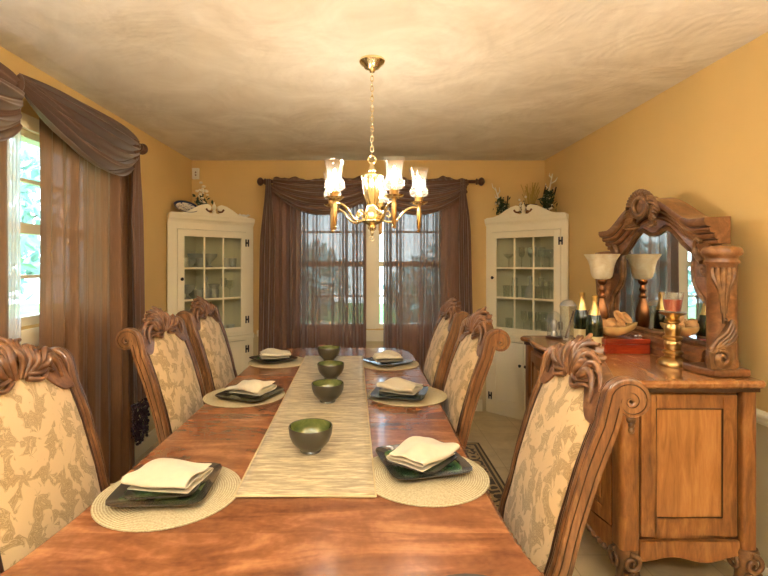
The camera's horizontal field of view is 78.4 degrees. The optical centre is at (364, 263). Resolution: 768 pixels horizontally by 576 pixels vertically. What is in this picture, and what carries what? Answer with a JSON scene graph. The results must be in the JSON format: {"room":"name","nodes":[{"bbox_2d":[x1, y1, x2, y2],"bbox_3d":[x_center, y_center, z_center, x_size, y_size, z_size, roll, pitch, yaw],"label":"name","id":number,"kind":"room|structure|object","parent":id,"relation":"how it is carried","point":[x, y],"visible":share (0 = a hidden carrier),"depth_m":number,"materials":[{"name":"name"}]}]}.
{"room":"dining room","nodes":[
{"label":"dining room","id":0,"kind":"room"},
{"bbox_2d":[0,46,191,443],"bbox_3d":[-1.750,0.210,1.050,0.120,2.440,7.300,0,0,0],"label":"wall","id":1,"kind":"structure","parent":0,"point":[166,174],"depth_m":3.77,"materials":[{"name":"yellow paint"}]},
{"bbox_2d":[21,129,39,326],"bbox_3d":[-1.740,-0.180,2.635,0.080,0.980,0.850,0,0,0],"label":"window","id":2,"kind":"structure","parent":1,"relation":"in","point":[27,137],"depth_m":2.41,"materials":[{"name":"beige paint"}]},
{"bbox_2d":[21,112,39,345],"bbox_3d":[-1.679,-0.160,2.180,0.022,1.160,1.940,0,0,0],"label":"trim","id":3,"kind":"structure","parent":1,"relation":"attached to","point":[30,336],"depth_m":2.35,"materials":[{"name":"beige paint"}]},
{"bbox_2d":[140,143,147,154],"bbox_3d":[-1.623,-0.820,2.085,0.128,0.093,2.646,0,0,0],"label":"curtain rod","id":4,"kind":"object","parent":1,"relation":"attached to","point":[144,149],"visible":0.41,"depth_m":3.36,"materials":[{"name":"brown wood"}]},
{"bbox_2d":[0,140,7,342],"bbox_3d":[-1.611,0.300,1.645,0.091,2.220,0.990,0,0,0],"label":"curtain","id":5,"kind":"object","parent":4,"relation":"hanging from","point":[3,144],"visible":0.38,"depth_m":2.10,"materials":[{"name":"brown fabric"}]},
{"bbox_2d":[7,109,20,344],"bbox_3d":[-1.647,0.180,2.188,0.009,1.900,0.115,0,0,0],"label":"sheer curtain","id":6,"kind":"object","parent":4,"relation":"hanging from","point":[13,144],"visible":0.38,"depth_m":2.21,"materials":[{"name":"white fabric"}]},
{"bbox_2d":[0,62,149,445],"bbox_3d":[-1.505,0.180,2.167,0.149,2.094,2.355,0,0,0],"label":"scarf","id":7,"kind":"object","parent":4,"relation":"hanging from","point":[101,140],"visible":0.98,"depth_m":2.62,"materials":[{"name":"brown fabric"}]},
{"bbox_2d":[39,117,134,483],"bbox_3d":[-1.614,0.300,2.818,0.093,2.220,0.965,0,0,-1],"label":"curtain","id":8,"kind":"object","parent":4,"relation":"hanging from","point":[86,299],"visible":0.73,"depth_m":2.79,"materials":[{"name":"brown fabric"}]},
{"bbox_2d":[135,428,157,459],"bbox_3d":[-1.681,1.375,0.675,0.016,0.110,6.550,0,0,0],"label":"baseboard","id":9,"kind":"structure","parent":1,"relation":"attached to","point":[149,441],"depth_m":3.60,"materials":[{"name":"beige paint"}]},
{"bbox_2d":[192,160,544,410],"bbox_3d":[0.030,0.210,4.640,3.440,2.440,0.120,0,0,0],"label":"wall","id":10,"kind":"structure","parent":0,"point":[232,184],"depth_m":4.58,"materials":[{"name":"yellow paint"}]},
{"bbox_2d":[192,168,199,178],"bbox_3d":[-1.643,-0.877,4.562,0.064,0.105,0.035,0,0,0],"label":"door chime","id":11,"kind":"object","parent":10,"relation":"attached to","point":[195,171],"visible":1,"depth_m":4.55,"materials":[{"name":"white plastic"}]},
{"bbox_2d":[366,203,366,328],"bbox_3d":[-0.323,0.000,4.630,0.686,1.260,0.080,0,0,0],"label":"window","id":12,"kind":"structure","parent":10,"relation":"in","point":[366,203],"depth_m":4.59,"materials":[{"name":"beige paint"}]},
{"bbox_2d":[257,177,484,188],"bbox_3d":[0.055,-0.771,4.482,2.146,0.092,0.186,0,0,0],"label":"curtain rod","id":13,"kind":"object","parent":10,"relation":"attached to","point":[260,181],"visible":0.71,"depth_m":4.41,"materials":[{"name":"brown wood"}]},
{"bbox_2d":[271,184,365,348],"bbox_3d":[-0.457,0.327,4.458,0.938,2.166,0.148,0,0,0],"label":"curtain","id":14,"kind":"object","parent":13,"relation":"hanging from","point":[320,274],"visible":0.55,"depth_m":4.46,"materials":[{"name":"brown fabric"}]},
{"bbox_2d":[258,176,472,354],"bbox_3d":[0.011,0.120,4.353,1.992,1.919,0.155,0,0,0],"label":"scarf","id":15,"kind":"object","parent":13,"relation":"hanging from","point":[440,193],"visible":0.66,"depth_m":4.34,"materials":[{"name":"brown fabric"}]},
{"bbox_2d":[383,200,459,390],"bbox_3d":[0.552,0.327,4.472,0.755,2.166,0.144,0,0,0],"label":"curtain","id":16,"kind":"object","parent":13,"relation":"hanging from","point":[420,269],"visible":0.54,"depth_m":4.46,"materials":[{"name":"brown fabric"}]},
{"bbox_2d":[366,225,382,340],"bbox_3d":[0.050,0.025,4.564,1.631,1.450,0.032,0,0,0],"label":"trim","id":17,"kind":"structure","parent":10,"relation":"attached to","point":[371,335],"depth_m":4.56,"materials":[{"name":"beige paint"}]},
{"bbox_2d":[376,224,382,328],"bbox_3d":[0.436,0.000,4.630,0.657,1.260,0.080,0,0,0],"label":"window","id":18,"kind":"structure","parent":10,"relation":"in","point":[379,263],"depth_m":4.59,"materials":[{"name":"beige paint"}]},
{"bbox_2d":[475,399,481,410],"bbox_3d":[0.045,1.375,4.572,2.190,0.110,0.016,0,0,0],"label":"baseboard","id":19,"kind":"structure","parent":10,"relation":"attached to","point":[479,405],"depth_m":4.56,"materials":[{"name":"beige paint"}]},
{"bbox_2d":[0,0,767,159],"bbox_3d":[0.030,-1.060,0.990,3.840,0.100,7.580,0,0,0],"label":"ceiling","id":20,"kind":"structure","parent":0,"point":[205,79],"depth_m":2.39,"materials":[{"name":"paint"}]},
{"bbox_2d":[323,55,427,240],"bbox_3d":[0.050,-0.563,2.335,0.539,0.894,0.546,0,0,0],"label":"chandelier","id":21,"kind":"object","parent":20,"relation":"hanging from","point":[373,215],"visible":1,"depth_m":2.29,"materials":[{"name":"gold metal"}]},
{"bbox_2d":[110,411,733,575],"bbox_3d":[0.030,1.480,0.990,3.840,0.100,7.580,0,0,0],"label":"floor","id":22,"kind":"structure","parent":0,"point":[497,435],"depth_m":2.38,"materials":[{"name":"beige tile"}]},
{"bbox_2d":[167,202,254,393],"bbox_3d":[-1.498,0.436,4.388,0.826,1.991,0.439,0,0,-45],"label":"tall cabinet","id":23,"kind":"object","parent":22,"relation":"on","point":[227,234],"visible":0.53,"depth_m":4.44,"materials":[{"name":"beige paint"}]},
{"bbox_2d":[174,200,196,211],"bbox_3d":[-1.569,-0.506,4.128,0.210,0.121,0.176,0,0,-44],"label":"plate","id":24,"kind":"object","parent":23,"relation":"on","point":[185,206],"visible":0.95,"depth_m":4.15,"materials":[{"name":"white ceramic"}]},
{"bbox_2d":[192,181,212,205],"bbox_3d":[-1.509,-0.575,4.291,0.245,0.349,0.159,0,0,0],"label":"flower bouquet","id":25,"kind":"object","parent":23,"relation":"on","point":[198,202],"visible":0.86,"depth_m":4.28,"materials":[{"name":"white plant"}]},
{"bbox_2d":[205,284,219,297],"bbox_3d":[-1.453,0.254,4.456,0.146,0.130,0.146,0,0,-41],"label":"crystal bowl","id":26,"kind":"object","parent":23,"relation":"on","point":[218,284],"visible":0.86,"depth_m":4.46,"materials":[{"name":"clear glass"}]},
{"bbox_2d":[184,297,240,301],"bbox_3d":[-1.512,0.328,4.402,0.726,0.015,0.340,0,0,-45],"label":"shelf","id":27,"kind":"object","parent":23,"relation":"attached to","point":[237,299],"depth_m":4.49,"materials":[{"name":"beige wood"}]},
{"bbox_2d":[465,443,504,508],"bbox_3d":[-0.175,1.425,2.070,2.160,0.008,3.340,0,0,0],"label":"area rug","id":28,"kind":"object","parent":22,"relation":"on","point":[475,452],"visible":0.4,"depth_m":3.25,"materials":[{"name":"brown carpet"}]},
{"bbox_2d":[0,337,109,573],"bbox_3d":[-0.755,0.821,1.400,0.779,1.213,0.557,0,0,0],"label":"dining chair","id":29,"kind":"object","parent":28,"relation":"on","point":[53,468],"visible":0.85,"depth_m":1.40,"materials":[{"name":"beige fabric"}]},
{"bbox_2d":[116,306,205,443],"bbox_3d":[-0.744,0.821,2.400,0.779,1.213,0.557,0,0,0],"label":"dining chair","id":30,"kind":"object","parent":28,"relation":"on","point":[163,354],"visible":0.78,"depth_m":2.27,"materials":[{"name":"brown wood"}]},
{"bbox_2d":[150,331,203,432],"bbox_3d":[-0.975,0.617,2.400,0.237,0.608,0.444,0,0,0],"label":"cushion","id":31,"kind":"object","parent":30,"relation":"on","point":[172,360],"depth_m":2.33,"materials":[{"name":"beige fabric"}]},
{"bbox_2d":[175,296,237,393],"bbox_3d":[-0.802,0.821,3.200,0.779,1.213,0.557,0,0,0],"label":"dining chair","id":32,"kind":"object","parent":28,"relation":"on","point":[206,332],"visible":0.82,"depth_m":3.07,"materials":[{"name":"beige fabric"}]},
{"bbox_2d":[198,315,234,389],"bbox_3d":[-1.033,0.617,3.200,0.237,0.608,0.444,0,0,0],"label":"cushion","id":33,"kind":"object","parent":32,"relation":"on","point":[211,331],"depth_m":3.13,"materials":[{"name":"beige fabric"}]},
{"bbox_2d":[0,348,543,575],"bbox_3d":[-0.203,1.045,2.132,1.248,0.750,3.269,0,0,0],"label":"dining table","id":34,"kind":"object","parent":28,"relation":"on","point":[250,536],"visible":0.66,"depth_m":1.17,"materials":[{"name":"brown wood"}]},
{"bbox_2d":[90,466,240,531],"bbox_3d":[-0.568,0.667,1.372,0.403,0.004,0.403,0,0,0],"label":"placemat","id":35,"kind":"object","parent":34,"relation":"on","point":[222,491],"visible":0.56,"depth_m":1.26,"materials":[{"name":"beige wicker"}]},
{"bbox_2d":[105,462,221,506],"bbox_3d":[-0.580,0.654,1.385,0.268,0.022,0.268,0,0,-3],"label":"dinner plate","id":36,"kind":"object","parent":35,"relation":"on","point":[116,498],"visible":0.41,"depth_m":1.31,"materials":[{"name":"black ceramic"}]},
{"bbox_2d":[124,482,200,499],"bbox_3d":[-0.576,0.642,1.373,0.195,0.018,0.195,0,0,-8],"label":"salad plate","id":37,"kind":"object","parent":36,"relation":"on","point":[129,494],"visible":0.34,"depth_m":1.30,"materials":[{"name":"green ceramic"}]},
{"bbox_2d":[121,458,212,493],"bbox_3d":[-0.571,0.609,1.375,0.203,0.055,0.160,0,0,8],"label":"napkin","id":38,"kind":"object","parent":37,"relation":"on","point":[166,475],"visible":1,"depth_m":1.33,"materials":[{"name":"fabric"}]},
{"bbox_2d":[203,388,284,407],"bbox_3d":[-0.610,0.667,2.385,0.403,0.004,0.403,0,0,0],"label":"placemat","id":39,"kind":"object","parent":34,"relation":"on","point":[210,398],"visible":0.51,"depth_m":2.27,"materials":[{"name":"beige wicker"}]},
{"bbox_2d":[215,387,283,401],"bbox_3d":[-0.577,0.654,2.366,0.268,0.022,0.268,0,0,22],"label":"dinner plate","id":40,"kind":"object","parent":39,"relation":"on","point":[222,394],"visible":0.53,"depth_m":2.32,"materials":[{"name":"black ceramic"}]},
{"bbox_2d":[225,389,275,397],"bbox_3d":[-0.573,0.642,2.354,0.195,0.018,0.195,0,0,30],"label":"salad plate","id":41,"kind":"object","parent":40,"relation":"on","point":[228,391],"visible":0.39,"depth_m":2.31,"materials":[{"name":"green ceramic"}]},
{"bbox_2d":[225,379,276,395],"bbox_3d":[-0.568,0.607,2.354,0.195,0.060,0.163,0,0,20],"label":"napkin","id":42,"kind":"object","parent":41,"relation":"on","point":[254,387],"visible":1,"depth_m":2.31,"materials":[{"name":"fabric"}]},
{"bbox_2d":[248,356,303,367],"bbox_3d":[-0.590,0.667,3.210,0.403,0.004,0.403,0,0,0],"label":"placemat","id":43,"kind":"object","parent":34,"relation":"on","point":[297,362],"visible":0.58,"depth_m":3.11,"materials":[{"name":"beige wicker"}]},
{"bbox_2d":[249,355,297,363],"bbox_3d":[-0.630,0.654,3.235,0.268,0.022,0.268,0,0,-40],"label":"dinner plate","id":44,"kind":"object","parent":43,"relation":"on","point":[256,358],"visible":0.56,"depth_m":3.20,"materials":[{"name":"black ceramic"}]},
{"bbox_2d":[258,355,289,360],"bbox_3d":[-0.626,0.642,3.223,0.195,0.018,0.195,0,0,-20],"label":"salad plate","id":45,"kind":"object","parent":44,"relation":"on","point":[276,359],"visible":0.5,"depth_m":3.15,"materials":[{"name":"green ceramic"}]},
{"bbox_2d":[259,348,290,358],"bbox_3d":[-0.618,0.608,3.222,0.206,0.058,0.165,0,0,-15],"label":"napkin","id":46,"kind":"object","parent":45,"relation":"on","point":[269,353],"visible":1,"depth_m":3.18,"materials":[{"name":"fabric"}]},
{"bbox_2d":[234,356,376,497],"bbox_3d":[-0.200,0.665,2.368,0.417,0.008,2.060,0,0,-1],"label":"table runner","id":47,"kind":"object","parent":34,"relation":"on","point":[344,467],"visible":0.8,"depth_m":1.67,"materials":[{"name":"beige fabric"}]},
{"bbox_2d":[288,418,332,454],"bbox_3d":[-0.193,0.618,1.670,0.157,0.090,0.157,0,0,0],"label":"bowl","id":48,"kind":"object","parent":47,"relation":"on","point":[309,435],"visible":1,"depth_m":1.63,"materials":[{"name":"green ceramic"}]},
{"bbox_2d":[311,379,343,403],"bbox_3d":[-0.180,0.618,2.270,0.157,0.090,0.157,0,0,0],"label":"bowl","id":49,"kind":"object","parent":47,"relation":"on","point":[327,391],"visible":1,"depth_m":2.23,"materials":[{"name":"green ceramic"}]},
{"bbox_2d":[317,345,339,360],"bbox_3d":[-0.250,0.618,3.240,0.157,0.090,0.157,0,0,0],"label":"bowl","id":50,"kind":"object","parent":47,"relation":"on","point":[327,352],"visible":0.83,"depth_m":3.19,"materials":[{"name":"green ceramic"}]},
{"bbox_2d":[317,360,343,378],"bbox_3d":[-0.198,0.618,2.720,0.157,0.090,0.157,0,0,0],"label":"bowl","id":51,"kind":"object","parent":47,"relation":"on","point":[329,369],"visible":0.88,"depth_m":2.67,"materials":[{"name":"green ceramic"}]},
{"bbox_2d":[363,360,418,369],"bbox_3d":[0.160,0.667,3.150,0.403,0.004,0.403,0,0,0],"label":"placemat","id":52,"kind":"object","parent":34,"relation":"on","point":[413,364],"visible":0.55,"depth_m":3.05,"materials":[{"name":"beige wicker"}]},
{"bbox_2d":[362,358,412,366],"bbox_3d":[0.150,0.654,3.145,0.268,0.022,0.268,0,0,-34],"label":"dinner plate","id":53,"kind":"object","parent":52,"relation":"on","point":[369,360],"visible":0.5,"depth_m":3.11,"materials":[{"name":"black ceramic"}]},
{"bbox_2d":[370,357,404,363],"bbox_3d":[0.146,0.642,3.133,0.195,0.018,0.195,0,0,-20],"label":"salad plate","id":54,"kind":"object","parent":53,"relation":"on","point":[371,358],"visible":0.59,"depth_m":3.08,"materials":[{"name":"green ceramic"}]},
{"bbox_2d":[373,350,402,361],"bbox_3d":[0.152,0.608,3.134,0.188,0.059,0.163,0,0,-8],"label":"napkin","id":55,"kind":"object","parent":54,"relation":"on","point":[387,355],"visible":1,"depth_m":3.08,"materials":[{"name":"fabric"}]},
{"bbox_2d":[368,386,446,406],"bbox_3d":[0.215,0.667,2.400,0.403,0.004,0.403,0,0,0],"label":"placemat","id":56,"kind":"object","parent":34,"relation":"on","point":[433,396],"visible":0.44,"depth_m":2.29,"materials":[{"name":"beige wicker"}]},
{"bbox_2d":[370,386,427,400],"bbox_3d":[0.177,0.654,2.380,0.268,0.022,0.268,0,0,14],"label":"dinner plate","id":57,"kind":"object","parent":56,"relation":"on","point":[375,393],"visible":0.48,"depth_m":2.32,"materials":[{"name":"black ceramic"}]},
{"bbox_2d":[379,387,418,396],"bbox_3d":[0.173,0.642,2.368,0.195,0.018,0.195,0,0,6],"label":"salad plate","id":58,"kind":"object","parent":57,"relation":"on","point":[380,392],"visible":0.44,"depth_m":2.30,"materials":[{"name":"green ceramic"}]},
{"bbox_2d":[376,377,422,394],"bbox_3d":[0.177,0.608,2.369,0.202,0.058,0.164,0,0,24],"label":"napkin","id":59,"kind":"object","parent":58,"relation":"on","point":[397,385],"visible":1,"depth_m":2.33,"materials":[{"name":"fabric"}]},
{"bbox_2d":[373,456,489,506],"bbox_3d":[0.188,0.667,1.492,0.403,0.004,0.403,0,0,0],"label":"placemat","id":60,"kind":"object","parent":34,"relation":"on","point":[450,490],"visible":0.7,"depth_m":1.40,"materials":[{"name":"beige wicker"}]},
{"bbox_2d":[375,441,471,479],"bbox_3d":[0.188,0.654,1.556,0.268,0.022,0.268,0,0,-14],"label":"dinner plate","id":61,"kind":"object","parent":60,"relation":"on","point":[459,465],"visible":0.44,"depth_m":1.50,"materials":[{"name":"green ceramic"}]},
{"bbox_2d":[384,453,456,473],"bbox_3d":[0.184,0.642,1.544,0.195,0.018,0.195,0,0,36],"label":"salad plate","id":62,"kind":"object","parent":61,"relation":"on","point":[437,468],"visible":0.3,"depth_m":1.49,"materials":[{"name":"green ceramic"}]},
{"bbox_2d":[386,436,459,471],"bbox_3d":[0.191,0.608,1.544,0.166,0.059,0.195,0,0,42],"label":"napkin","id":63,"kind":"object","parent":62,"relation":"on","point":[419,453],"visible":1,"depth_m":1.50,"materials":[{"name":"fabric"}]},
{"bbox_2d":[447,573,485,575],"bbox_3d":[0.210,0.657,0.845,0.274,0.024,0.274,0,0,0],"label":"dinner plate","id":64,"kind":"object","parent":34,"relation":"on","point":[464,574],"visible":1,"depth_m":0.98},
{"bbox_2d":[423,296,468,389],"bbox_3d":[0.270,0.821,3.170,0.779,1.213,0.557,0,0,0],"label":"dining chair","id":65,"kind":"object","parent":28,"relation":"on","point":[450,317],"visible":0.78,"depth_m":3.00,"materials":[{"name":"beige fabric"}]},
{"bbox_2d":[423,317,448,386],"bbox_3d":[0.501,0.617,3.170,0.237,0.608,0.444,0,0,0],"label":"cushion","id":66,"kind":"object","parent":65,"relation":"on","point":[441,330],"depth_m":3.08,"materials":[{"name":"beige fabric"}]},
{"bbox_2d":[440,307,510,448],"bbox_3d":[0.264,0.821,2.370,0.779,1.213,0.557,0,0,0],"label":"dining chair","id":67,"kind":"object","parent":28,"relation":"on","point":[477,342],"visible":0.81,"depth_m":2.19,"materials":[{"name":"brown wood"}]},
{"bbox_2d":[441,333,478,430],"bbox_3d":[0.495,0.617,2.370,0.237,0.608,0.444,0,0,0],"label":"cushion","id":68,"kind":"object","parent":67,"relation":"on","point":[465,356],"depth_m":2.28,"materials":[{"name":"beige fabric"}]},
{"bbox_2d":[498,333,650,575],"bbox_3d":[0.361,0.821,1.491,0.779,1.213,0.557,0,0,5],"label":"dining chair","id":69,"kind":"object","parent":28,"relation":"on","point":[576,407],"visible":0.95,"depth_m":1.32,"materials":[{"name":"beige fabric"}]},
{"bbox_2d":[503,374,589,572],"bbox_3d":[0.592,0.617,1.473,0.237,0.608,0.444,0,0,4],"label":"cushion","id":70,"kind":"object","parent":69,"relation":"on","point":[556,429],"depth_m":1.39,"materials":[{"name":"beige fabric"}]},
{"bbox_2d":[484,202,568,419],"bbox_3d":[1.567,0.436,4.400,0.419,1.991,0.785,0,0,-45],"label":"tall cabinet","id":71,"kind":"object","parent":22,"relation":"on","point":[509,232],"visible":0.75,"depth_m":4.40,"materials":[{"name":"beige paint"}]},
{"bbox_2d":[492,185,510,214],"bbox_3d":[1.306,-0.600,4.473,0.193,0.344,0.155,0,0,25],"label":"arrangement","id":72,"kind":"object","parent":71,"relation":"on","point":[502,206],"visible":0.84,"depth_m":4.48,"materials":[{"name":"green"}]},
{"bbox_2d":[518,196,527,212],"bbox_3d":[1.451,-0.528,4.333,0.094,0.196,0.091,0,0,0],"label":"flower sprig","id":73,"kind":"object","parent":71,"relation":"on","point":[520,204],"visible":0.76,"depth_m":4.32,"materials":[{"name":"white plant"}]},
{"bbox_2d":[497,297,553,301],"bbox_3d":[1.581,0.328,4.414,0.685,0.015,0.320,0,0,45],"label":"shelf","id":74,"kind":"object","parent":71,"relation":"attached to","point":[498,299],"depth_m":4.49,"materials":[{"name":"beige wood"}]},
{"bbox_2d":[521,182,539,213],"bbox_3d":[1.538,-0.593,4.367,0.160,0.323,0.148,0,0,-29],"label":"plant","id":75,"kind":"object","parent":71,"relation":"on","point":[530,200],"visible":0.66,"depth_m":4.35,"materials":[{"name":"plant"}]},
{"bbox_2d":[537,173,557,210],"bbox_3d":[1.650,-0.623,4.208,0.170,0.391,0.204,0,0,0],"label":"arrangement","id":76,"kind":"object","parent":71,"relation":"on","point":[547,203],"visible":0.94,"depth_m":4.21,"materials":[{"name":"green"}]},
{"bbox_2d":[520,336,765,575],"bbox_3d":[1.337,0.955,2.543,0.635,0.950,1.248,0,0,0],"label":"sideboard","id":77,"kind":"object","parent":22,"relation":"on","point":[678,478],"visible":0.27,"depth_m":1.97,"materials":[{"name":"brown wood"}]},
{"bbox_2d":[545,311,562,339],"bbox_3d":[1.222,0.391,3.035,0.108,0.176,0.108,0,0,0],"label":"glass cloche","id":78,"kind":"object","parent":77,"relation":"on","point":[557,337],"visible":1,"depth_m":3.01,"materials":[{"name":"clear glass"}]},
{"bbox_2d":[559,300,576,340],"bbox_3d":[1.307,0.353,2.976,0.142,0.253,0.104,0,0,28],"label":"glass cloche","id":79,"kind":"object","parent":77,"relation":"on","point":[568,328],"visible":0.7,"depth_m":2.96,"materials":[{"name":"clear glass"}]},
{"bbox_2d":[574,292,587,338],"bbox_3d":[1.325,0.324,2.875,0.089,0.310,0.089,0,0,0],"label":"champagne bottle","id":80,"kind":"object","parent":77,"relation":"on","point":[581,314],"visible":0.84,"depth_m":2.85,"materials":[{"name":"green glass"}]},
{"bbox_2d":[585,295,603,345],"bbox_3d":[1.262,0.324,2.585,0.089,0.310,0.089,0,0,0],"label":"champagne bottle","id":81,"kind":"object","parent":77,"relation":"on","point":[594,323],"visible":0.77,"depth_m":2.56,"materials":[{"name":"green glass"}]},
{"bbox_2d":[584,254,620,333],"bbox_3d":[1.446,0.210,2.868,0.202,0.539,0.202,0,0,0],"label":"table lamp","id":82,"kind":"object","parent":77,"relation":"on","point":[602,266],"visible":0.82,"depth_m":2.83,"materials":[{"name":"white glass"}]},
{"bbox_2d":[602,334,650,353],"bbox_3d":[1.403,0.439,2.585,0.242,0.080,0.164,0,0,2],"label":"wooden box","id":83,"kind":"object","parent":77,"relation":"on","point":[623,344],"visible":0.77,"depth_m":2.51,"materials":[{"name":"red wood"}]},
{"bbox_2d":[602,310,637,336],"bbox_3d":[1.400,0.329,2.600,0.218,0.143,0.115,0,0,0],"label":"bowl","id":84,"kind":"object","parent":83,"relation":"on","point":[613,327],"visible":0.94,"depth_m":2.58,"materials":[{"name":"brown wood"}]},
{"bbox_2d":[588,189,750,376],"bbox_3d":[1.541,0.036,2.545,0.196,0.886,1.172,0,0,0],"label":"mirror","id":85,"kind":"object","parent":77,"relation":"on","point":[668,247],"visible":0.87,"depth_m":2.32,"materials":[{"name":"brown wood"}]},
{"bbox_2d":[614,230,705,341],"bbox_3d":[1.572,0.090,2.545,0.004,0.560,0.860,0,0,0],"label":"mirror glass","id":86,"kind":"object","parent":85,"relation":"attached to","point":[651,263],"depth_m":2.51,"materials":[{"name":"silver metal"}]},
{"bbox_2d":[656,311,687,367],"bbox_3d":[1.458,0.353,2.228,0.136,0.252,0.136,0,0,0],"label":"candle holder","id":87,"kind":"object","parent":77,"relation":"on","point":[672,358],"visible":0.95,"depth_m":2.20,"materials":[{"name":"gold metal"}]},
{"bbox_2d":[661,293,683,312],"bbox_3d":[1.458,0.181,2.228,0.092,0.092,0.092,0,0,0],"label":"candle","id":88,"kind":"object","parent":87,"relation":"on","point":[670,305],"visible":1,"depth_m":2.20,"materials":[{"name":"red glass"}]},
{"bbox_2d":[545,32,767,567],"bbox_3d":[1.810,0.210,1.050,0.120,2.440,7.300,0,0,0],"label":"wall","id":89,"kind":"structure","parent":0,"point":[701,142],"depth_m":2.42,"materials":[{"name":"yellow paint"}]},
{"bbox_2d":[724,559,767,575],"bbox_3d":[1.742,1.375,0.695,0.016,0.110,6.590,0,0,0],"label":"baseboard","id":90,"kind":"structure","parent":89,"relation":"attached to","point":[765,573],"depth_m":2.04,"materials":[{"name":"beige paint"}]},
{"bbox_2d":[756,408,767,426],"bbox_3d":[1.738,0.675,0.695,0.024,0.060,6.590,0,0,0],"label":"trim","id":91,"kind":"structure","parent":89,"relation":"attached to","point":[761,416],"depth_m":2.05,"materials":[{"name":"beige paint"}]},
{"label":"outside","id":92,"kind":"structure","parent":0,"visible":0},
{"bbox_2d":[21,303,382,322],"bbox_3d":[0.000,1.880,4.000,32.000,0.100,36.000,0,0,0],"label":"lawn","id":93,"kind":"structure","parent":92,"point":[26,308],"depth_m":18.91,"materials":[{"name":"green plant"}]},
{"bbox_2d":[21,141,39,301],"bbox_3d":[-6.212,-0.222,6.829,3.422,4.115,3.459,0,0,0],"label":"tree","id":94,"kind":"object","parent":93,"relation":"on","point":[30,263],"visible":0.33,"depth_m":7.17,"materials":[{"name":"green plant"}]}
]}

